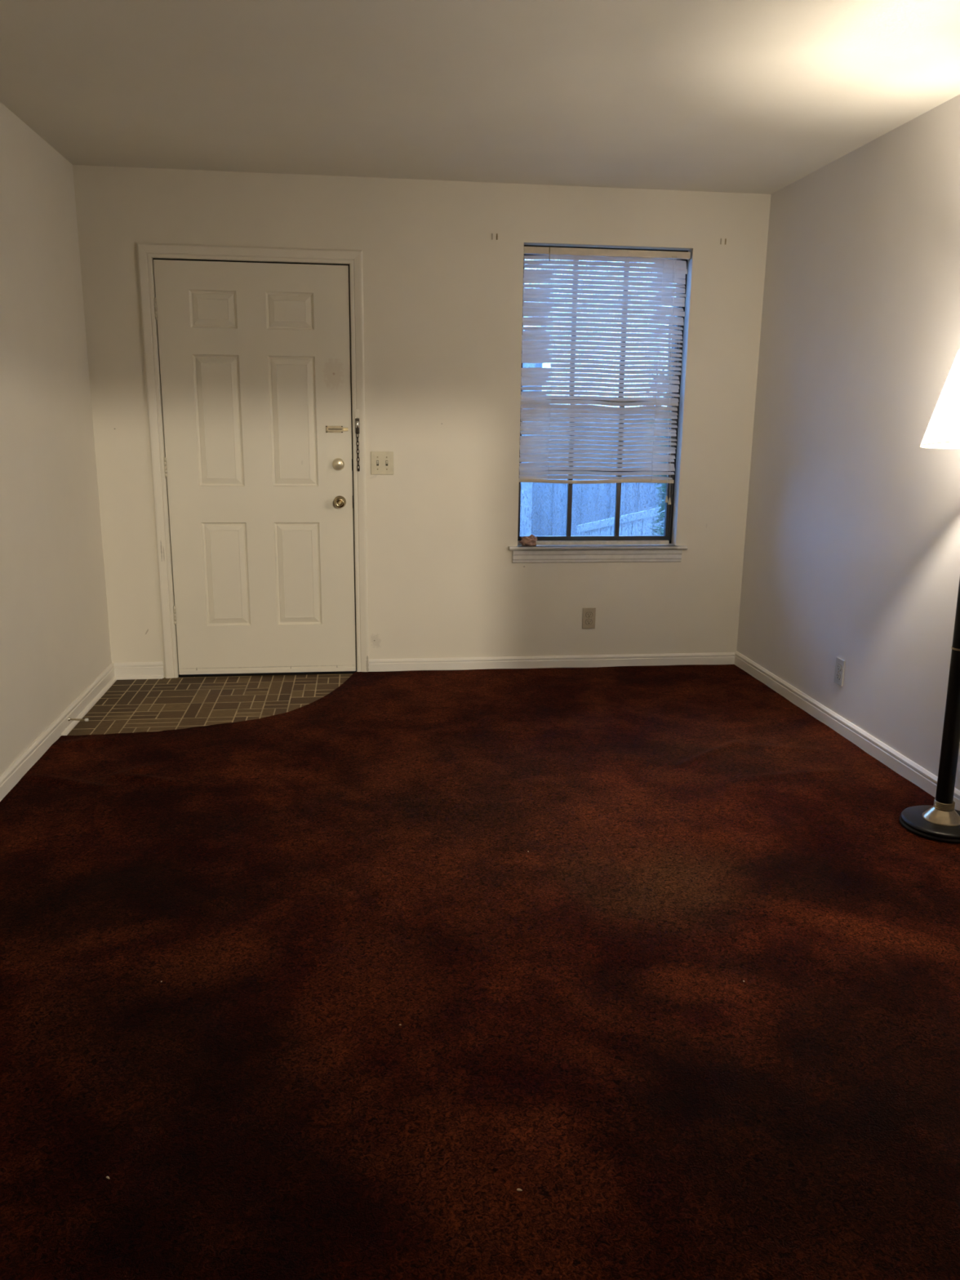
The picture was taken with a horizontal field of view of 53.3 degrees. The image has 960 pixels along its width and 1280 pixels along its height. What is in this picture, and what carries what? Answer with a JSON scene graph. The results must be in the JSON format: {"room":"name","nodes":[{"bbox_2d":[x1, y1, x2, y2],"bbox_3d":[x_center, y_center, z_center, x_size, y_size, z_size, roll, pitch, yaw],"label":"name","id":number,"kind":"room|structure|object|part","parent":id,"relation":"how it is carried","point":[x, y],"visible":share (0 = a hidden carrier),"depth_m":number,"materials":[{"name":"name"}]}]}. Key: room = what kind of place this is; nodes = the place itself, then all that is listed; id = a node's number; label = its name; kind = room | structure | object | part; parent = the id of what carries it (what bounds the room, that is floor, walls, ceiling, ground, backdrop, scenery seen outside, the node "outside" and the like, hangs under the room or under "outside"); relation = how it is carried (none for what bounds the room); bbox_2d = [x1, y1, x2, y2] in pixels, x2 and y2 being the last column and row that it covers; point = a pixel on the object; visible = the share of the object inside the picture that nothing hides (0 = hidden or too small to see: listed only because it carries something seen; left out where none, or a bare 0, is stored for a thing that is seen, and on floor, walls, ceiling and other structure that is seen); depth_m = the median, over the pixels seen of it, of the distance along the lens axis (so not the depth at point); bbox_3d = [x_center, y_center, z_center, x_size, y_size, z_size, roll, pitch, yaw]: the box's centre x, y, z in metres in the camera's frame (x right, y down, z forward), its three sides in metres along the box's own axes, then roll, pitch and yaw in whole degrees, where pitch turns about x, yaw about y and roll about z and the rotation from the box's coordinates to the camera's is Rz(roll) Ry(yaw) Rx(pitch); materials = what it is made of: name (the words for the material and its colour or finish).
{"room":"empty living room","nodes":[
{"label":"empty living room","id":0,"kind":"room"},
{"bbox_2d":[0,102,111,775],"bbox_3d":[-1.555,-0.235,1.690,0.120,2.530,6.120,-1,13,-7],"label":"wall","id":1,"kind":"structure","parent":0,"point":[55,638],"depth_m":3.88,"materials":[{"name":"beige paint"}]},
{"bbox_2d":[0,662,116,801],"bbox_3d":[-1.503,0.843,2.014,0.026,0.084,6.000,-1,13,-7],"label":"baseboard","id":2,"kind":"structure","parent":1,"relation":"attached to","point":[80,707],"depth_m":3.97,"materials":[{"name":"paint"}]},
{"bbox_2d":[67,716,88,721],"bbox_3d":[-1.731,0.342,4.125,0.083,0.022,0.020,-1,13,-7],"label":"door stop","id":3,"kind":"object","parent":1,"relation":"attached to","point":[68,717],"visible":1,"depth_m":4.12,"materials":[{"name":"metal"}]},
{"bbox_2d":[66,673,352,735],"bbox_3d":[0.350,1.299,0.577,5.735,0.100,9.760,-1,13,-7],"label":"floor","id":4,"kind":"structure","parent":0,"point":[129,705],"depth_m":4.56,"materials":[{"name":"brown tile"}]},
{"bbox_2d":[0,664,959,1279],"bbox_3d":[0.142,0.851,2.194,3.331,0.028,6.059,-1,13,-7],"label":"carpet","id":5,"kind":"object","parent":4,"relation":"on","point":[562,888],"visible":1,"depth_m":2.25,"materials":[{"name":"brown carpet"}]},
{"bbox_2d":[899,348,959,843],"bbox_3d":[1.520,-0.123,3.017,0.347,1.552,0.345,-1,13,-7],"label":"floor lamp","id":6,"kind":"object","parent":5,"relation":"on","point":[940,821],"visible":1,"depth_m":3.10,"materials":[{"name":"black metal"}]},
{"bbox_3d":[1.526,-0.743,2.887,0.326,0.244,0.326,-1,7,-7],"label":"lamp shade","id":7,"kind":"part","parent":6,"relation":"part of","materials":[{"name":"white fabric"}]},
{"bbox_2d":[72,164,770,677],"bbox_3d":[-0.228,-0.982,4.934,3.575,2.530,0.160,-1,13,-7],"label":"wall","id":8,"kind":"structure","parent":0,"point":[442,298],"depth_m":4.80,"materials":[{"name":"beige paint"}]},
{"bbox_2d":[113,662,164,679],"bbox_3d":[-1.752,0.158,4.913,0.244,0.084,0.026,-1,13,-7],"label":"baseboard","id":9,"kind":"structure","parent":8,"relation":"attached to","point":[123,670],"depth_m":4.91,"materials":[{"name":"paint"}]},
{"bbox_2d":[136,243,368,678],"bbox_3d":[-1.104,-0.854,4.843,1.045,2.104,0.178,-1,13,-7],"label":"door frame","id":10,"kind":"structure","parent":8,"relation":"attached to","point":[147,253],"depth_m":4.69,"materials":[{"name":"paint"}]},
{"bbox_2d":[153,259,355,674],"bbox_3d":[-1.097,-0.809,4.768,0.921,2.020,0.114,-1,13,-7],"label":"door","id":11,"kind":"structure","parent":8,"relation":"in","point":[255,357],"depth_m":4.77,"materials":[{"name":"paint"}]},
{"bbox_3d":[-0.707,-0.694,4.825,0.062,0.062,0.066,-1,13,-7],"label":"knob","id":12,"kind":"part","parent":11,"relation":"part of","materials":[{"name":"gold metal"}]},
{"bbox_2d":[355,408,359,417],"bbox_3d":[-0.610,-1.125,4.748,0.019,0.040,0.004,-1,13,-7],"label":"plate","id":13,"kind":"object","parent":8,"relation":"attached to","point":[357,411],"visible":1,"depth_m":4.75,"materials":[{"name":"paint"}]},
{"bbox_2d":[355,417,359,471],"bbox_3d":[-0.611,-0.974,4.777,0.020,0.260,0.019,-1,13,-7],"label":"chain","id":14,"kind":"object","parent":13,"relation":"hanging from","point":[357,420],"visible":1,"depth_m":4.77,"materials":[{"name":"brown metal"}]},
{"bbox_3d":[-0.610,-1.065,4.762,0.020,0.075,0.005,-1,13,-7],"label":"keeper plate","id":15,"kind":"part","parent":14,"relation":"part of","materials":[{"name":"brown metal"}]},
{"bbox_2d":[370,451,393,475],"bbox_3d":[-0.494,-0.892,4.829,0.115,0.115,0.018,-1,13,-7],"label":"light switch","id":16,"kind":"object","parent":8,"relation":"attached to","point":[381,462],"visible":1,"depth_m":4.83,"materials":[{"name":"beige plastic"}]},
{"bbox_2d":[491,233,497,239],"bbox_3d":[0.071,-1.962,4.653,0.031,0.028,0.008,-1,13,-7],"label":"anchor","id":17,"kind":"object","parent":8,"relation":"attached to","point":[491,233],"visible":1,"depth_m":4.65,"materials":[{"name":"beige plastic"}]},
{"bbox_2d":[368,652,735,671],"bbox_3d":[0.418,0.124,5.189,2.028,0.076,0.013,-1,13,-7],"label":"baseboard","id":18,"kind":"structure","parent":8,"relation":"attached to","point":[718,658],"depth_m":5.18,"materials":[{"name":"paint"}]},
{"bbox_2d":[582,607,595,628],"bbox_3d":[0.587,-0.117,5.155,0.072,0.115,0.009,-1,13,-7],"label":"wall outlet","id":19,"kind":"object","parent":8,"relation":"attached to","point":[588,615],"visible":1,"depth_m":5.15,"materials":[{"name":"beige plastic"}]},
{"bbox_2d":[585,619,592,624],"bbox_3d":[0.587,-0.098,5.159,0.037,0.028,0.001,-1,13,-7],"label":"receptacle","id":20,"kind":"object","parent":19,"relation":"attached to","point":[587,621],"depth_m":5.16,"materials":[{"name":"beige plastic"}]},
{"bbox_2d":[586,612,592,617],"bbox_3d":[0.588,-0.136,5.149,0.034,0.025,0.003,-1,13,-7],"label":"receptacle","id":21,"kind":"object","parent":19,"relation":"attached to","point":[588,614],"depth_m":5.15,"materials":[{"name":"beige plastic"}]},
{"bbox_2d":[508,244,688,563],"bbox_3d":[0.628,-1.196,4.970,0.958,1.581,0.193,-1,13,-7],"label":"window","id":22,"kind":"structure","parent":8,"relation":"in","point":[568,548],"depth_m":5.09,"materials":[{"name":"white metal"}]},
{"bbox_2d":[518,534,537,546],"bbox_3d":[0.253,-0.525,5.022,0.100,0.060,0.059,-1,13,-7],"label":"crumpled wad","id":23,"kind":"object","parent":22,"relation":"on","point":[531,540],"visible":1,"depth_m":5.01,"materials":[{"name":"beige paper"}]},
{"bbox_3d":[0.611,-0.902,5.077,0.844,0.752,0.030,-1,13,-7],"label":"sash","id":24,"kind":"part","parent":22,"relation":"part of","materials":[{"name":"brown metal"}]},
{"bbox_3d":[0.625,-0.495,5.094,0.958,0.019,0.113,-1,13,-7],"label":"sill","id":25,"kind":"part","parent":22,"relation":"part of","materials":[{"name":"white paint"}]},
{"bbox_3d":[0.619,-1.605,4.947,0.848,0.732,0.030,-1,13,-7],"label":"sash","id":26,"kind":"part","parent":22,"relation":"part of","materials":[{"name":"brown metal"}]},
{"bbox_2d":[519,246,690,504],"bbox_3d":[0.628,-1.330,4.903,0.847,1.260,0.044,-1,13,-7],"label":"window blind","id":27,"kind":"object","parent":22,"relation":"attached to","point":[535,406],"visible":1,"depth_m":4.88,"materials":[{"name":"white plastic"}]},
{"bbox_3d":[0.361,-1.369,4.866,0.005,1.108,0.028,-1,13,-7],"label":"ladder cord","id":28,"kind":"part","parent":27,"relation":"part of","materials":[{"name":"white fabric"}]},
{"bbox_3d":[0.612,-0.834,5.024,0.830,0.025,0.026,-1,13,-7],"label":"rail","id":29,"kind":"part","parent":27,"relation":"part of","materials":[{"name":"white plastic"}]},
{"bbox_3d":[0.911,-1.378,4.934,0.005,1.108,0.028,-1,13,-7],"label":"ladder cord","id":30,"kind":"part","parent":27,"relation":"part of","materials":[{"name":"white fabric"}]},
{"bbox_3d":[0.989,-1.337,4.931,0.051,1.200,0.003,-1,13,-7],"label":"pull cord","id":31,"kind":"part","parent":27,"relation":"part of","materials":[{"name":"white fabric"}]},
{"bbox_2d":[0,0,959,194],"bbox_3d":[0.380,-1.164,-0.003,5.735,0.100,9.760,-1,13,-7],"label":"ceiling","id":32,"kind":"structure","parent":0,"point":[744,96],"depth_m":3.22,"materials":[{"name":"paint"}]},
{"bbox_2d":[736,94,959,791],"bbox_3d":[1.874,-0.293,2.114,0.120,2.530,6.120,-1,13,-7],"label":"wall","id":33,"kind":"structure","parent":0,"point":[851,553],"depth_m":3.93,"materials":[{"name":"white paint"}]},
{"bbox_2d":[833,657,844,686],"bbox_3d":[1.562,0.138,4.162,0.009,0.115,0.072,-1,13,-7],"label":"wall outlet","id":34,"kind":"object","parent":33,"relation":"attached to","point":[840,664],"visible":1,"depth_m":4.16,"materials":[{"name":"white plastic"}]},
{"bbox_2d":[835,671,840,679],"bbox_3d":[1.560,0.157,4.167,0.004,0.028,0.038,-1,13,-7],"label":"receptacle","id":35,"kind":"object","parent":34,"relation":"attached to","point":[837,673],"depth_m":4.16,"materials":[{"name":"white plastic"}]},
{"bbox_2d":[836,663,841,671],"bbox_3d":[1.560,0.119,4.158,0.004,0.028,0.038,-1,13,-7],"label":"receptacle","id":36,"kind":"object","parent":34,"relation":"attached to","point":[838,665],"depth_m":4.15,"materials":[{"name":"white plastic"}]},
{"bbox_2d":[733,650,959,810],"bbox_3d":[1.787,0.787,2.421,0.013,0.084,6.000,-1,13,-7],"label":"baseboard","id":37,"kind":"structure","parent":33,"relation":"attached to","point":[893,759],"depth_m":4.06,"materials":[{"name":"paint"}]},
{"label":"outside","id":38,"kind":"structure","parent":0,"visible":0},
{"bbox_3d":[0.025,-0.551,9.728,13.000,0.200,8.840,-1,13,-7],"label":"ground","id":39,"kind":"structure","parent":38,"visible":0},
{"bbox_2d":[520,339,666,535],"bbox_3d":[1.631,-1.722,9.220,8.102,2.350,0.157,-1,13,-7],"label":"wooden fence","id":40,"kind":"object","parent":39,"relation":"on","point":[646,486],"visible":0.02,"depth_m":9.27,"materials":[{"name":"grey wood"}]},
{"bbox_3d":[0.443,-1.695,9.045,0.100,2.350,0.100,-1,13,-7],"label":"post","id":41,"kind":"part","parent":40,"relation":"part of","materials":[{"name":"grey wood"}]},
{"bbox_2d":[576,506,665,535],"bbox_3d":[1.567,-0.801,8.230,1.500,1.010,0.040,-1,13,-7],"label":"rail","id":42,"kind":"object","parent":39,"relation":"on","point":[636,525],"visible":0.16,"depth_m":8.14,"materials":[{"name":"grey wood"}]},
{"bbox_3d":[1.567,-0.774,8.249,1.465,0.949,0.015,-1,13,-7],"label":"board panel","id":43,"kind":"part","parent":42,"relation":"part of","materials":[{"name":"grey wood"}]},
{"bbox_2d":[641,306,675,535],"bbox_3d":[1.476,-1.255,7.078,0.680,2.421,0.685,-1,13,-7],"label":"shrub","id":44,"kind":"object","parent":39,"relation":"on","point":[663,487],"visible":0.02,"depth_m":7.10,"materials":[{"name":"green plant"}]},
{"bbox_3d":[1.455,-1.189,7.073,0.216,2.293,0.248,12,17,39],"label":"stem","id":45,"kind":"part","parent":44,"relation":"part of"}
]}

